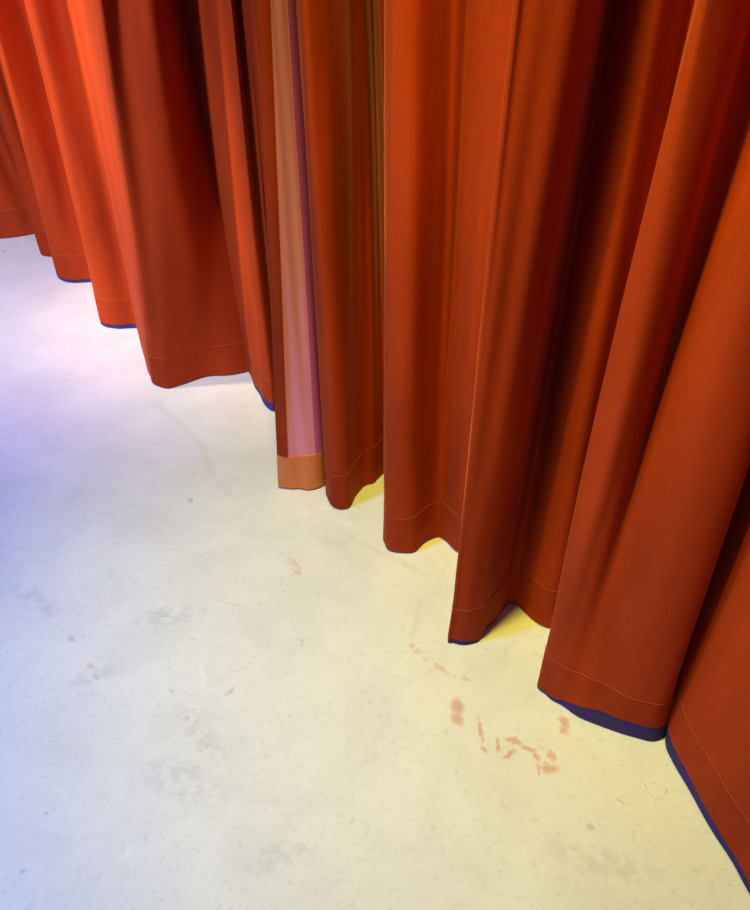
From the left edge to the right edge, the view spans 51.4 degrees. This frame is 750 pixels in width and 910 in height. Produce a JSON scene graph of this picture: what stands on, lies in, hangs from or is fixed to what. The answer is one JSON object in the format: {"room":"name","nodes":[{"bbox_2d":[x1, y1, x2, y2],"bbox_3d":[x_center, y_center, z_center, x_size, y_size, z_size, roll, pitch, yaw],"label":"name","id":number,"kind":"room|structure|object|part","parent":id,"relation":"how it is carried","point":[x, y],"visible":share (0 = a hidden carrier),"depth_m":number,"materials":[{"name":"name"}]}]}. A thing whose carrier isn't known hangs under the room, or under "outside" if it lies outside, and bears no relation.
{"room":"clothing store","nodes":[
{"label":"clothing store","id":0,"kind":"room"},
{"bbox_2d":[0,0,324,489],"bbox_3d":[-1.490,-1.686,2.586,0.896,2.597,3.784,-29,46,-33],"label":"velvet curtain","id":1,"kind":"object","parent":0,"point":[155,150],"visible":0.94,"depth_m":2.41,"materials":[{"name":"red fabric"}]},
{"bbox_3d":[-1.493,-1.735,2.550,0.890,2.475,3.776,-29,46,-33],"label":"velvet panel","id":2,"kind":"part","parent":1,"relation":"part of","materials":[{"name":"red fabric"}]},
{"bbox_2d":[0,233,749,909],"bbox_3d":[-0.502,-0.262,2.929,11.000,0.100,11.000,-1,37,0],"label":"floor","id":3,"kind":"structure","parent":0,"point":[223,686],"depth_m":1.76,"materials":[{"name":"concrete"}]},
{"bbox_2d":[296,0,749,892],"bbox_3d":[0.392,-0.608,1.132,0.412,2.597,2.034,-24,43,-27],"label":"velvet curtain","id":4,"kind":"object","parent":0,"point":[530,219],"visible":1,"depth_m":1.45,"materials":[{"name":"red fabric"}]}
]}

